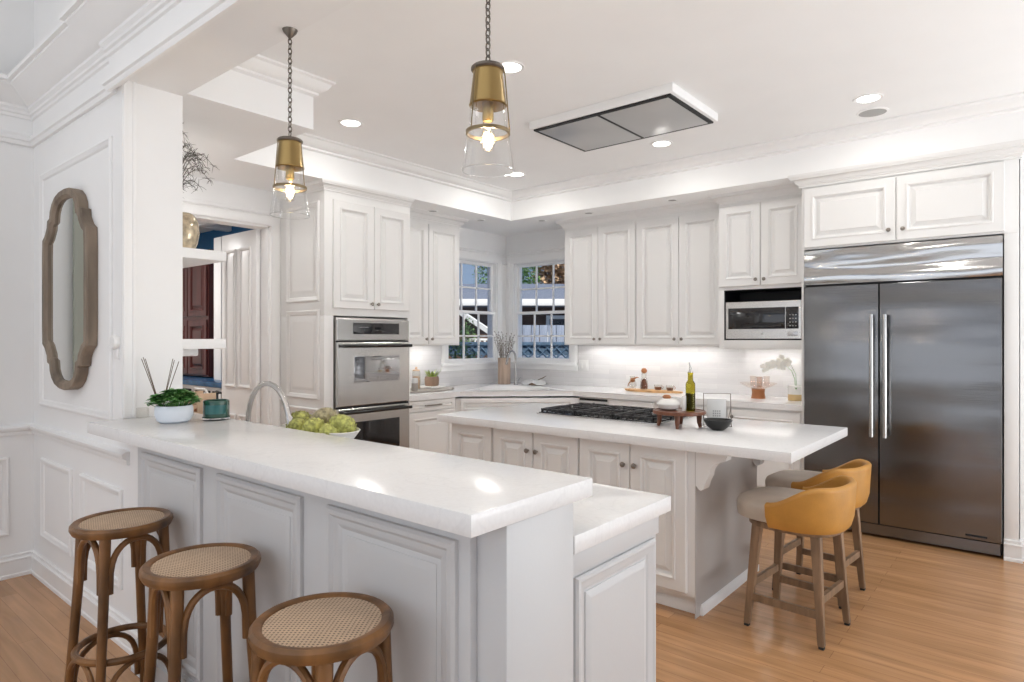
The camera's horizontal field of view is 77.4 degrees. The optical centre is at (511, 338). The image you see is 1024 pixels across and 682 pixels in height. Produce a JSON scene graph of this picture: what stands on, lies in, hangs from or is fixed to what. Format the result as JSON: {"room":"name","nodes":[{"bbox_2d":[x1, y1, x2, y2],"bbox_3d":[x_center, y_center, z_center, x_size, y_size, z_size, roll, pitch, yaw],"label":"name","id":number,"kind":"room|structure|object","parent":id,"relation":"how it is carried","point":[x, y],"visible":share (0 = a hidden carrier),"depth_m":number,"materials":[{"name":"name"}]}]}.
{"room":"kitchen","nodes":[
{"label":"kitchen","id":0,"kind":"room"},
{"bbox_2d":[0,0,33,556],"bbox_3d":[-4.829,-0.700,1.842,0.120,4.300,5.650,0,0,40],"label":"wall","id":1,"kind":"structure","parent":0,"point":[16,16],"depth_m":3.91,"materials":[{"name":"paint"}]},
{"bbox_2d":[0,457,8,536],"bbox_3d":[-3.201,0.953,3.691,0.017,0.475,0.475,0,0,40],"label":"trim","id":2,"kind":"structure","parent":1,"relation":"attached to","point":[4,461],"depth_m":3.85,"materials":[{"name":"paint"}]},
{"bbox_2d":[34,0,354,622],"bbox_3d":[0.461,-0.700,1.295,8.950,4.300,0.280,0,0,40],"label":"wall","id":3,"kind":"structure","parent":0,"point":[159,113],"depth_m":3.18,"materials":[{"name":"paint"}]},
{"bbox_2d":[40,458,72,555],"bbox_3d":[-2.623,0.953,3.671,0.550,0.475,0.017,0,0,40],"label":"trim","id":4,"kind":"structure","parent":3,"relation":"attached to","point":[68,549],"depth_m":3.65,"materials":[{"name":"paint"}]},
{"bbox_2d":[0,423,129,464],"bbox_3d":[-2.444,0.556,3.402,1.550,0.064,0.200,0,0,40],"label":"chair rail","id":5,"kind":"object","parent":3,"relation":"attached to","point":[113,453],"visible":1,"depth_m":3.46,"materials":[{"name":"paint"}]},
{"bbox_2d":[0,550,137,654],"bbox_3d":[-2.356,1.381,3.328,1.780,0.138,0.200,0,0,40],"label":"baseboard","id":6,"kind":"structure","parent":3,"relation":"attached to","point":[32,562],"depth_m":3.62,"materials":[{"name":"paint"}]},
{"bbox_2d":[42,188,97,389],"bbox_3d":[-2.414,-0.268,3.472,0.760,1.090,0.050,0,0,40],"label":"wall mirror","id":7,"kind":"object","parent":3,"relation":"attached to","point":[70,240],"visible":1,"depth_m":3.43,"materials":[{"name":"brown wood"}]},
{"bbox_2d":[50,198,82,380],"bbox_3d":[-2.411,-0.268,3.475,0.655,1.010,0.015,0,0,40],"label":"mirror glass","id":8,"kind":"object","parent":7,"relation":"attached to","point":[66,233],"depth_m":3.48,"materials":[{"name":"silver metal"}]},
{"bbox_2d":[39,136,112,419],"bbox_3d":[-2.401,-0.295,3.485,1.170,1.390,0.017,0,0,40],"label":"trim","id":9,"kind":"structure","parent":3,"relation":"attached to","point":[108,142],"depth_m":3.29,"materials":[{"name":"paint"}]},
{"bbox_2d":[79,473,122,589],"bbox_3d":[-2.074,0.953,3.213,0.580,0.475,0.017,0,0,40],"label":"trim","id":10,"kind":"structure","parent":3,"relation":"attached to","point":[118,581],"depth_m":3.18,"materials":[{"name":"paint"}]},
{"bbox_2d":[110,335,120,358],"bbox_3d":[-1.908,0.037,3.069,0.072,0.116,0.026,0,0,40],"label":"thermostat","id":11,"kind":"object","parent":3,"relation":"attached to","point":[115,342],"visible":1,"depth_m":3.06,"materials":[{"name":"white plastic"}]},
{"bbox_2d":[0,0,247,147],"bbox_3d":[-1.359,-1.375,-0.983,8.830,0.370,5.550,0,0,40],"label":"crown molding","id":12,"kind":"structure","parent":3,"relation":"attached to","point":[96,46],"depth_m":3.14,"materials":[{"name":"paint"}]},
{"bbox_2d":[122,81,135,418],"bbox_3d":[-1.837,-0.430,3.067,0.012,1.620,0.062,0,0,40],"label":"trim","id":13,"kind":"structure","parent":3,"relation":"attached to","point":[128,88],"depth_m":3.06,"materials":[{"name":"paint"}]},
{"bbox_2d":[183,247,225,267],"bbox_3d":[-2.243,-0.472,3.947,1.300,0.055,0.335,0,0,40],"label":"floating shelf","id":14,"kind":"object","parent":3,"relation":"attached to","point":[192,257],"visible":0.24,"depth_m":3.60,"materials":[{"name":"paint"}]},
{"bbox_2d":[183,212,199,248],"bbox_3d":[-1.869,-0.609,3.639,0.162,0.215,0.162,0,0,40],"label":"glass vase","id":15,"kind":"object","parent":14,"relation":"on","point":[191,233],"visible":0.44,"depth_m":3.60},
{"bbox_2d":[183,123,216,193],"bbox_3d":[-1.861,-0.883,3.693,0.285,0.764,0.435,0,0,-31],"label":"dried branches","id":16,"kind":"object","parent":15,"relation":"in","point":[189,152],"visible":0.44,"depth_m":3.74,"materials":[{"name":"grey plant"}]},
{"bbox_2d":[183,339,225,355],"bbox_3d":[-2.243,0.050,3.947,1.300,0.100,0.335,0,0,40],"label":"floating shelf","id":17,"kind":"object","parent":3,"relation":"attached to","point":[190,346],"visible":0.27,"depth_m":3.59,"materials":[{"name":"paint"}]},
{"bbox_2d":[270,26,309,219],"bbox_3d":[-0.891,-0.867,2.564,0.153,0.746,0.153,0,0,36],"label":"pendant light","id":18,"kind":"object","parent":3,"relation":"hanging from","point":[289,157],"visible":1,"depth_m":2.54,"materials":[{"name":"brown metal"}]},
{"bbox_2d":[231,54,1023,201],"bbox_3d":[1.682,-1.503,2.926,7.560,0.094,3.790,0,0,40],"label":"trim","id":19,"kind":"structure","parent":3,"relation":"attached to","point":[260,67],"depth_m":4.96,"materials":[{"name":"paint"}]},
{"bbox_2d":[196,226,252,249],"bbox_3d":[-2.993,0.090,7.126,3.280,2.720,0.120,0,0,40],"label":"wall","id":20,"kind":"structure","parent":0,"point":[206,239],"depth_m":7.49,"materials":[{"name":"paint"}]},
{"bbox_2d":[183,249,213,376],"bbox_3d":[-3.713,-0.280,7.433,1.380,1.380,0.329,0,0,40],"label":"panelled door","id":21,"kind":"structure","parent":20,"relation":"attached to","point":[198,281],"depth_m":6.99,"materials":[{"name":"red wood"}]},
{"bbox_2d":[198,221,231,231],"bbox_3d":[-3.843,-1.240,6.129,3.250,0.060,2.500,0,0,40],"label":"trim","id":22,"kind":"structure","parent":20,"relation":"attached to","point":[203,225],"depth_m":7.04,"materials":[{"name":"paint"}]},
{"bbox_2d":[214,237,221,379],"bbox_3d":[-2.922,0.200,6.742,0.160,2.500,0.380,0,0,40],"label":"trim","id":23,"kind":"structure","parent":20,"relation":"attached to","point":[217,241],"depth_m":6.58,"materials":[{"name":"paint"}]},
{"bbox_2d":[183,175,505,387],"bbox_3d":[-1.534,-0.050,6.190,0.160,3.000,4.690,0,0,40],"label":"wall","id":24,"kind":"structure","parent":0,"point":[218,192],"depth_m":6.79,"materials":[{"name":"paint"}]},
{"bbox_2d":[183,197,280,426],"bbox_3d":[-2.471,0.285,5.045,0.185,2.730,1.330,0,0,40],"label":"doorway","id":25,"kind":"structure","parent":24,"relation":"in","point":[203,211],"depth_m":5.44,"materials":[{"name":"paint"}]},
{"bbox_2d":[222,229,259,422],"bbox_3d":[-2.425,0.247,5.682,0.620,2.385,0.052,0,0,40],"label":"door","id":26,"kind":"structure","parent":25,"relation":"attached to","point":[241,267],"depth_m":5.64,"materials":[{"name":"paint"}]},
{"bbox_2d":[410,208,468,345],"bbox_3d":[-0.942,-0.603,6.475,0.405,1.335,1.050,0,0,40],"label":"upper cabinet","id":27,"kind":"object","parent":24,"relation":"attached to","point":[434,237],"visible":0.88,"depth_m":6.43,"materials":[{"name":"paint"}]},
{"bbox_2d":[448,258,496,362],"bbox_3d":[-0.506,-0.323,7.423,0.140,1.185,0.840,0,0,40],"label":"window","id":28,"kind":"structure","parent":24,"relation":"in","point":[491,312],"depth_m":7.63,"materials":[{"name":"paint"}]},
{"bbox_2d":[0,528,1023,681],"bbox_3d":[-1.448,1.500,4.590,9.100,0.100,7.000,0,0,40],"label":"floor","id":29,"kind":"structure","parent":0,"point":[925,612],"depth_m":3.20,"materials":[{"name":"brown wood"}]},
{"bbox_2d":[64,507,172,681],"bbox_3d":[-1.465,1.063,2.404,0.337,0.778,0.337,0,0,39],"label":"bar stool","id":30,"kind":"object","parent":29,"relation":"on","point":[134,524],"visible":0.81,"depth_m":2.36,"materials":[{"name":"brown wood"}]},
{"bbox_2d":[139,543,260,681],"bbox_3d":[-0.949,1.063,1.956,0.337,0.778,0.337,0,0,43],"label":"bar stool","id":31,"kind":"object","parent":29,"relation":"on","point":[209,567],"visible":1,"depth_m":1.93,"materials":[{"name":"brown wood"}]},
{"bbox_2d":[183,375,221,398],"bbox_3d":[-3.254,0.935,6.875,3.100,1.030,0.600,0,0,40],"label":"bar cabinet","id":32,"kind":"object","parent":29,"relation":"on","point":[189,382],"visible":0.02,"depth_m":6.44,"materials":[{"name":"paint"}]},
{"bbox_2d":[183,375,221,387],"bbox_3d":[-3.254,0.445,6.875,3.100,0.050,0.600,0,0,40],"label":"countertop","id":33,"kind":"structure","parent":32,"relation":"on","point":[187,379],"depth_m":6.47,"materials":[{"name":"blue stone"}]},
{"bbox_2d":[248,592,393,681],"bbox_3d":[-0.456,1.063,1.543,0.337,0.778,0.337,0,0,25],"label":"bar stool","id":34,"kind":"object","parent":29,"relation":"on","point":[318,631],"visible":1,"depth_m":1.49,"materials":[{"name":"brown wood"}]},
{"bbox_2d":[273,178,414,447],"bbox_3d":[-1.460,0.095,5.599,0.730,2.710,0.955,0,0,40],"label":"tall cabinet","id":35,"kind":"object","parent":29,"relation":"on","point":[350,258],"visible":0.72,"depth_m":5.30,"materials":[{"name":"paint"}]},
{"bbox_2d":[333,317,412,447],"bbox_3d":[-1.341,0.485,5.571,0.601,1.320,0.756,0,0,40],"label":"double oven","id":36,"kind":"object","parent":35,"relation":"in","point":[371,355],"visible":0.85,"depth_m":5.40,"materials":[{"name":"metal"}]},
{"bbox_2d":[131,447,572,681],"bbox_3d":[-0.753,0.941,2.239,2.117,1.019,0.318,0,0,40],"label":"breakfast bar","id":37,"kind":"object","parent":29,"relation":"on","point":[496,605],"visible":0.45,"depth_m":1.68,"materials":[{"name":"paint"}]},
{"bbox_2d":[87,413,591,537],"bbox_3d":[-0.862,0.406,2.337,2.416,0.051,0.482,0,0,40],"label":"countertop","id":38,"kind":"structure","parent":37,"relation":"on","point":[464,496],"depth_m":1.85,"materials":[{"name":"white stone"}]},
{"bbox_2d":[141,357,178,403],"bbox_3d":[-1.692,0.234,3.074,0.175,0.293,0.060,0,0,17],"label":"reed diffuser","id":39,"kind":"object","parent":38,"relation":"on","point":[152,384],"visible":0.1,"depth_m":3.07,"materials":[{"name":"grey wood"}]},
{"bbox_2d":[146,388,203,423],"bbox_3d":[-1.540,0.302,2.920,0.225,0.155,0.235,0,0,40],"label":"potted plant","id":40,"kind":"object","parent":38,"relation":"on","point":[177,409],"visible":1,"depth_m":2.87,"materials":[{"name":"green plant"}]},
{"bbox_2d":[202,399,229,420],"bbox_3d":[-1.397,0.334,3.018,0.121,0.092,0.121,0,0,40],"label":"candle jar","id":41,"kind":"object","parent":38,"relation":"on","point":[213,409],"visible":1,"depth_m":2.97,"materials":[{"name":"teal glass"}]},
{"bbox_2d":[410,397,454,454],"bbox_3d":[-0.981,1.010,6.248,0.646,0.880,0.650,0,0,40],"label":"base cabinet","id":42,"kind":"object","parent":29,"relation":"on","point":[426,433],"visible":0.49,"depth_m":6.04,"materials":[{"name":"paint"}]},
{"bbox_2d":[452,423,493,461],"bbox_3d":[0.017,1.010,4.665,0.395,0.880,0.949,0,0,40],"label":"base cabinet","id":43,"kind":"object","parent":29,"relation":"on","point":[475,442],"visible":0.16,"depth_m":4.29,"materials":[{"name":"paint"}]},
{"bbox_2d":[455,396,578,411],"bbox_3d":[0.028,0.969,6.776,1.470,0.762,1.450,0,0,40],"label":"base cabinet","id":44,"kind":"object","parent":29,"relation":"on","point":[461,403],"visible":0.04,"depth_m":6.34,"materials":[{"name":"paint"}]},
{"bbox_2d":[494,428,579,475],"bbox_3d":[0.422,1.010,4.313,0.673,0.880,0.972,0,0,40],"label":"base cabinet","id":45,"kind":"object","parent":29,"relation":"on","point":[561,454],"visible":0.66,"depth_m":3.94,"materials":[{"name":"paint"}]},
{"bbox_2d":[579,396,608,404],"bbox_3d":[0.982,1.010,6.501,0.338,0.880,0.602,0,0,40],"label":"trash compactor","id":46,"kind":"object","parent":29,"relation":"on","point":[595,400],"visible":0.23,"depth_m":6.28,"materials":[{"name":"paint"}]},
{"bbox_2d":[573,516,658,681],"bbox_3d":[-0.913,1.010,2.943,3.230,0.880,0.555,0,0,40],"label":"base cabinet","id":47,"kind":"object","parent":29,"relation":"on","point":[614,579],"visible":0.1,"depth_m":1.90,"materials":[{"name":"paint"}]},
{"bbox_2d":[573,483,670,554],"bbox_3d":[-0.902,0.545,2.941,3.249,0.050,0.565,0,0,40],"label":"countertop","id":48,"kind":"structure","parent":47,"relation":"on","point":[610,511],"depth_m":1.95,"materials":[{"name":"white stone"}]},
{"bbox_2d":[188,388,215,413],"bbox_3d":[-1.844,0.405,3.771,0.200,0.230,0.125,0,0,40],"label":"wooden caddy","id":49,"kind":"object","parent":48,"relation":"on","point":[199,405],"visible":0.21,"depth_m":3.71,"materials":[{"name":"beige wood"}]},
{"bbox_2d":[246,381,292,426],"bbox_3d":[-1.163,0.362,3.102,0.444,0.317,0.090,0,0,40],"label":"faucet","id":50,"kind":"object","parent":48,"relation":"on","point":[259,386],"visible":0.56,"depth_m":3.06,"materials":[{"name":"silver metal"}]},
{"bbox_2d":[280,423,360,438],"bbox_3d":[-0.891,0.464,2.954,0.497,0.112,0.275,0,0,40],"label":"serving bowl","id":51,"kind":"object","parent":48,"relation":"on","point":[352,435],"visible":0.16,"depth_m":2.80,"materials":[{"name":"white ceramic"}]},
{"bbox_2d":[286,417,307,429],"bbox_3d":[-0.992,0.411,2.966,0.111,0.098,0.114,0,0,-20],"label":"artichoke","id":52,"kind":"object","parent":51,"relation":"in","point":[297,422],"visible":0.46,"depth_m":2.93,"materials":[{"name":"green food"}]},
{"bbox_2d":[301,417,326,432],"bbox_3d":[-0.888,0.410,2.876,0.121,0.119,0.105,0,0,-26],"label":"artichoke","id":53,"kind":"object","parent":51,"relation":"in","point":[313,424],"visible":0.54,"depth_m":2.84,"materials":[{"name":"green food"}]},
{"bbox_2d":[311,407,338,422],"bbox_3d":[-0.874,0.382,2.984,0.137,0.129,0.140,0,0,31],"label":"artichoke","id":54,"kind":"object","parent":51,"relation":"in","point":[325,413],"visible":0.44,"depth_m":2.95,"materials":[{"name":"food"}]},
{"bbox_2d":[317,424,339,434],"bbox_3d":[-0.803,0.421,2.811,0.108,0.101,0.100,0,0,-2],"label":"artichoke","id":55,"kind":"object","parent":51,"relation":"in","point":[327,429],"visible":0.42,"depth_m":2.78,"materials":[{"name":"green food"}]},
{"bbox_2d":[327,414,355,432],"bbox_3d":[-0.763,0.391,2.848,0.127,0.113,0.131,0,0,30],"label":"artichoke","id":56,"kind":"object","parent":51,"relation":"in","point":[343,423],"visible":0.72,"depth_m":2.81,"materials":[{"name":"green food"}]},
{"bbox_2d":[609,398,655,407],"bbox_3d":[1.302,1.010,6.228,0.500,0.880,0.652,0,0,40],"label":"base cabinet","id":57,"kind":"object","parent":29,"relation":"on","point":[621,402],"visible":0.06,"depth_m":5.99,"materials":[{"name":"paint"}]},
{"bbox_2d":[580,439,763,618],"bbox_3d":[1.019,1.010,3.816,0.877,0.880,0.972,0,0,40],"label":"base cabinet","id":58,"kind":"object","parent":29,"relation":"on","point":[703,543],"visible":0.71,"depth_m":3.44,"materials":[{"name":"paint"}]},
{"bbox_2d":[437,402,847,463],"bbox_3d":[0.729,0.545,4.085,2.332,0.050,1.090,0,0,40],"label":"countertop","id":59,"kind":"structure","parent":58,"relation":"on","point":[783,442],"depth_m":3.63,"materials":[{"name":"white stone"}]},
{"bbox_2d":[537,403,692,424],"bbox_3d":[0.693,0.490,4.355,0.910,0.060,0.540,0,0,40],"label":"gas cooktop","id":60,"kind":"object","parent":59,"relation":"in","point":[642,415],"visible":0.9,"depth_m":4.25,"materials":[{"name":"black metal"}]},
{"bbox_2d":[537,412,692,424],"bbox_3d":[0.693,0.515,4.355,0.910,0.010,0.540,0,0,40],"label":"steel tray","id":61,"kind":"object","parent":60,"relation":"on","point":[666,419],"depth_m":4.10,"materials":[{"name":"silver metal"}]},
{"bbox_2d":[653,407,705,428],"bbox_3d":[0.993,0.472,3.793,0.306,0.100,0.306,0,0,40],"label":"tray","id":62,"kind":"object","parent":59,"relation":"on","point":[678,414],"visible":0.84,"depth_m":3.74,"materials":[{"name":"red wood"}]},
{"bbox_2d":[656,394,680,409],"bbox_3d":[0.942,0.380,3.842,0.144,0.092,0.144,0,0,40],"label":"lidded bowl","id":63,"kind":"object","parent":62,"relation":"on","point":[667,403],"visible":1,"depth_m":3.80,"materials":[{"name":"white ceramic"}]},
{"bbox_2d":[686,362,694,410],"bbox_3d":[1.057,0.281,3.785,0.056,0.289,0.056,0,0,40],"label":"oil bottle","id":64,"kind":"object","parent":62,"relation":"on","point":[690,384],"visible":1,"depth_m":3.76,"materials":[{"name":"green glass"}]},
{"bbox_2d":[702,393,731,426],"bbox_3d":[1.221,0.421,3.812,0.161,0.197,0.119,0,0,8],"label":"card stand","id":65,"kind":"object","parent":59,"relation":"on","point":[716,408],"visible":0.87,"depth_m":3.79,"materials":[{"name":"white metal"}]},
{"bbox_2d":[703,418,732,430],"bbox_3d":[1.179,0.490,3.658,0.160,0.060,0.160,0,0,40],"label":"bowl","id":66,"kind":"object","parent":59,"relation":"on","point":[718,424],"visible":1,"depth_m":3.61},
{"bbox_2d":[727,406,801,486],"bbox_3d":[2.237,1.010,5.450,0.614,0.880,0.652,0,0,40],"label":"base cabinet","id":67,"kind":"object","parent":29,"relation":"on","point":[767,468],"visible":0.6,"depth_m":5.19,"materials":[{"name":"paint"}]},
{"bbox_2d":[410,382,801,411],"bbox_3d":[0.633,0.545,5.855,3.598,0.050,2.112,0,0,40],"label":"countertop","id":68,"kind":"structure","parent":67,"relation":"on","point":[483,389],"depth_m":6.21,"materials":[{"name":"white stone"}]},
{"bbox_2d":[410,387,453,392],"bbox_3d":[-0.889,0.512,6.402,0.384,0.016,0.775,0,0,40],"label":"tray","id":69,"kind":"object","parent":68,"relation":"on","point":[421,390],"visible":0.56,"depth_m":6.38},
{"bbox_2d":[420,385,444,388],"bbox_3d":[-0.838,0.493,6.619,0.220,0.020,0.200,0,0,40],"label":"book","id":70,"kind":"object","parent":69,"relation":"on","point":[421,386],"visible":0.68,"depth_m":6.54,"materials":[{"name":"white paper"}]},
{"bbox_2d":[424,369,441,385],"bbox_3d":[-0.833,0.394,6.613,0.182,0.178,0.168,0,0,17],"label":"potted plant","id":71,"kind":"object","parent":70,"relation":"on","point":[431,379],"visible":1,"depth_m":6.56,"materials":[{"name":"green plant"}]},
{"bbox_2d":[494,331,514,383],"bbox_3d":[-0.079,0.213,7.362,0.236,0.614,0.228,0,0,40],"label":"ribbed vase","id":72,"kind":"object","parent":68,"relation":"on","point":[503,370],"visible":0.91,"depth_m":7.32,"materials":[{"name":"beige ceramic"}]},
{"bbox_2d":[521,376,546,384],"bbox_3d":[0.256,0.464,7.205,0.331,0.112,0.256,0,0,40],"label":"bowl","id":73,"kind":"object","parent":68,"relation":"on","point":[528,381],"visible":0.99,"depth_m":7.14,"materials":[{"name":"white ceramic"}]},
{"bbox_2d":[625,388,682,392],"bbox_3d":[1.376,0.511,6.292,0.628,0.018,0.192,0,0,40],"label":"serving board","id":74,"kind":"object","parent":68,"relation":"on","point":[627,389],"visible":0.96,"depth_m":6.23,"materials":[{"name":"brown wood"}]},
{"bbox_2d":[751,388,765,398],"bbox_3d":[2.165,0.452,5.615,0.312,0.136,0.312,0,0,40],"label":"pedestal bowl","id":75,"kind":"object","parent":68,"relation":"on","point":[757,393],"visible":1,"depth_m":5.57,"materials":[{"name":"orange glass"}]},
{"bbox_2d":[760,354,801,400],"bbox_3d":[2.325,0.324,5.484,0.368,0.392,0.155,0,0,40],"label":"potted orchid","id":76,"kind":"object","parent":68,"relation":"on","point":[794,391],"visible":0.96,"depth_m":5.45,"materials":[{"name":"white plant"}]},
{"bbox_2d":[737,475,856,650],"bbox_3d":[1.439,1.073,3.247,0.535,0.754,0.504,0,0,45],"label":"counter stool","id":77,"kind":"object","parent":29,"relation":"on","point":[826,509],"visible":1,"depth_m":3.10,"materials":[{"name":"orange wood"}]},
{"bbox_2d":[737,486,804,522],"bbox_3d":[1.421,0.851,3.264,0.485,0.109,0.446,0,0,45],"label":"seat cushion","id":78,"kind":"object","parent":77,"relation":"on","point":[750,503],"depth_m":3.21,"materials":[{"name":"beige fabric"}]},
{"bbox_2d":[765,459,871,608],"bbox_3d":[1.765,1.073,3.697,0.535,0.754,0.504,0,0,45],"label":"counter stool","id":79,"kind":"object","parent":29,"relation":"on","point":[858,469],"visible":0.51,"depth_m":3.66,"materials":[{"name":"leather"}]},
{"bbox_2d":[765,470,821,487],"bbox_3d":[1.748,0.851,3.715,0.485,0.109,0.446,0,0,45],"label":"seat cushion","id":80,"kind":"object","parent":79,"relation":"on","point":[784,478],"depth_m":3.71,"materials":[{"name":"beige fabric"}]},
{"bbox_2d":[804,235,1003,555],"bbox_3d":[2.918,0.373,4.789,1.228,2.117,0.693,0,0,40],"label":"refrigerator","id":81,"kind":"object","parent":29,"relation":"on","point":[904,342],"visible":0.98,"depth_m":4.50,"materials":[{"name":"metal"}]},
{"bbox_2d":[788,139,1023,563],"bbox_3d":[2.967,0.087,4.801,1.497,2.725,0.741,0,0,40],"label":"tall cabinet","id":82,"kind":"object","parent":29,"relation":"on","point":[970,192],"visible":0.86,"depth_m":4.38,"materials":[{"name":"paint"}]},
{"bbox_2d":[183,70,1023,235],"bbox_3d":[1.688,-1.405,3.487,8.270,0.290,4.660,0,0,40],"label":"ceiling","id":83,"kind":"structure","parent":0,"point":[236,119],"depth_m":4.91,"materials":[{"name":"paint"}]},
{"bbox_2d":[259,0,1023,189],"bbox_3d":[1.608,-1.610,3.392,8.270,0.120,4.970,0,0,40],"label":"ceiling","id":84,"kind":"structure","parent":0,"point":[769,70],"depth_m":3.62,"materials":[{"name":"paint"}]},
{"bbox_2d":[338,119,362,127],"bbox_3d":[-1.156,-1.549,4.581,0.173,0.010,0.173,0,0,40],"label":"recessed light","id":85,"kind":"object","parent":84,"relation":"in","point":[352,123],"visible":1,"depth_m":4.58,"materials":[{"name":"paint"}]},
{"bbox_2d":[462,0,513,177],"bbox_3d":[-0.071,-0.867,1.881,0.153,0.746,0.153,0,0,36],"label":"pendant light","id":86,"kind":"object","parent":84,"relation":"hanging from","point":[487,97],"visible":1,"depth_m":1.85,"materials":[{"name":"brown metal"}]},
{"bbox_2d":[482,101,493,122],"bbox_3d":[-0.071,-0.667,1.881,0.034,0.055,0.034,0,0,40],"label":"socket","id":87,"kind":"object","parent":86,"relation":"attached to","point":[488,109],"depth_m":1.87,"materials":[{"name":"gold metal"}]},
{"bbox_2d":[500,60,524,73],"bbox_3d":[-0.013,-1.549,3.641,0.173,0.010,0.173,0,0,40],"label":"recessed light","id":88,"kind":"object","parent":84,"relation":"in","point":[511,67],"visible":0.72,"depth_m":3.63,"materials":[{"name":"paint"}]},
{"bbox_2d":[529,82,717,151],"bbox_3d":[0.770,-1.516,4.477,1.103,0.069,0.705,0,0,40],"label":"hood","id":89,"kind":"object","parent":84,"relation":"attached to","point":[666,108],"visible":1,"depth_m":4.33,"materials":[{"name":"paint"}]},
{"bbox_2d":[650,140,672,146],"bbox_3d":[1.185,-1.549,5.064,0.173,0.010,0.173,0,0,40],"label":"recessed light","id":90,"kind":"object","parent":84,"relation":"in","point":[661,143],"visible":1,"depth_m":5.05,"materials":[{"name":"paint"}]},
{"bbox_2d":[853,93,883,103],"bbox_3d":[2.295,-1.549,4.114,0.173,0.010,0.173,0,0,40],"label":"recessed light","id":91,"kind":"object","parent":84,"relation":"in","point":[873,97],"visible":1,"depth_m":4.11,"materials":[{"name":"paint"}]},
{"bbox_2d":[856,107,888,117],"bbox_3d":[2.463,-1.548,4.364,0.196,0.011,0.196,0,0,40],"label":"ceiling speaker","id":92,"kind":"object","parent":84,"relation":"attached to","point":[875,111],"visible":1,"depth_m":4.36,"materials":[{"name":"paint"}]},
{"bbox_2d":[859,109,886,116],"bbox_3d":[2.463,-1.549,4.364,0.170,0.010,0.170,0,0,40],"label":"grille","id":93,"kind":"object","parent":92,"relation":"attached to","point":[866,112],"depth_m":4.36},
{"bbox_2d":[506,229,801,396],"bbox_3d":[3.147,-0.050,5.239,8.270,3.000,0.160,0,0,40],"label":"wall","id":94,"kind":"structure","parent":0,"point":[715,370],"depth_m":6.46,"materials":[{"name":"tile"}]},
{"bbox_2d":[441,246,577,370],"bbox_3d":[-0.020,-0.344,7.070,1.060,1.398,1.100,0,0,40],"label":"window trim","id":95,"kind":"structure","parent":94,"relation":"in","point":[557,253],"depth_m":7.53,"materials":[{"name":"paint"}]},
{"bbox_2d":[514,259,569,362],"bbox_3d":[0.392,-0.323,7.534,0.840,1.185,0.140,0,0,40],"label":"window","id":96,"kind":"structure","parent":94,"relation":"in","point":[518,313],"depth_m":7.61,"materials":[{"name":"paint"}]},
{"bbox_2d":[555,210,636,345],"bbox_3d":[0.952,-0.603,6.706,0.940,1.335,0.415,0,0,40],"label":"upper cabinet","id":97,"kind":"object","parent":94,"relation":"attached to","point":[600,250],"visible":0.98,"depth_m":6.54,"materials":[{"name":"paint"}]},
{"bbox_2d":[633,199,718,345],"bbox_3d":[1.651,-0.603,6.118,0.882,1.335,0.405,0,0,40],"label":"upper cabinet","id":98,"kind":"object","parent":94,"relation":"attached to","point":[678,244],"visible":0.91,"depth_m":6.00,"materials":[{"name":"paint"}]},
{"bbox_2d":[708,183,801,348],"bbox_3d":[2.211,-0.593,5.575,0.814,1.356,0.542,0,0,40],"label":"upper cabinet","id":99,"kind":"object","parent":94,"relation":"attached to","point":[760,229],"visible":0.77,"depth_m":5.42,"materials":[{"name":"paint"}]},
{"bbox_2d":[726,300,801,339],"bbox_3d":[2.220,-0.156,5.522,0.628,0.328,0.352,0,0,40],"label":"microwave oven","id":100,"kind":"object","parent":99,"relation":"in","point":[780,319],"visible":0.88,"depth_m":5.37,"materials":[{"name":"metal"}]},
{"bbox_2d":[1020,156,1023,539],"bbox_3d":[4.804,0.095,3.362,3.320,2.710,0.625,0,0,40],"label":"wall","id":101,"kind":"structure","parent":0,"point":[1022,159],"depth_m":4.18,"materials":[{"name":"paint"}]},
{"label":"outside","id":102,"kind":"structure","parent":0,"visible":0},
{"bbox_3d":[-2.119,2.100,24.995,24.750,0.100,28.300,0,0,40],"label":"ground","id":103,"kind":"structure","parent":102,"visible":0},
{"bbox_2d":[449,338,476,358],"bbox_3d":[-0.792,1.020,9.287,0.756,2.077,0.703,0,0,40],"label":"shrub","id":104,"kind":"object","parent":103,"relation":"on","point":[460,340],"visible":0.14,"depth_m":9.28,"materials":[{"name":"green plant"}]},
{"bbox_2d":[459,313,486,341],"bbox_3d":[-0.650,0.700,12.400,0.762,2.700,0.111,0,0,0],"label":"stair","id":105,"kind":"structure","parent":103,"relation":"on","point":[483,327],"depth_m":12.36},
{"bbox_2d":[449,284,564,358],"bbox_3d":[1.000,0.240,17.920,14.600,3.620,7.160,0,0,0],"label":"house","id":106,"kind":"structure","parent":103,"relation":"on","point":[468,295],"depth_m":15.00,"materials":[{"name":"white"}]},
{"bbox_2d":[449,325,568,358],"bbox_3d":[0.704,0.900,11.195,7.072,2.300,0.650,0,0,0],"label":"fence","id":107,"kind":"object","parent":103,"relation":"on","point":[543,348],"visible":0.05,"depth_m":10.92,"materials":[{"name":"white wood"}]},
{"bbox_2d":[522,266,539,283],"bbox_3d":[0.510,-0.866,23.991,1.218,5.841,1.207,0,0,40],"label":"tree","id":108,"kind":"object","parent":103,"relation":"on","point":[529,281],"visible":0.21,"depth_m":23.81,"materials":[{"name":"green plant"}]},
{"bbox_2d":[531,264,564,283],"bbox_3d":[2.028,-1.043,25.949,2.564,6.204,2.626,0,0,22],"label":"tree","id":109,"kind":"object","parent":103,"relation":"on","point":[559,268],"visible":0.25,"depth_m":25.40,"materials":[{"name":"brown plant"}]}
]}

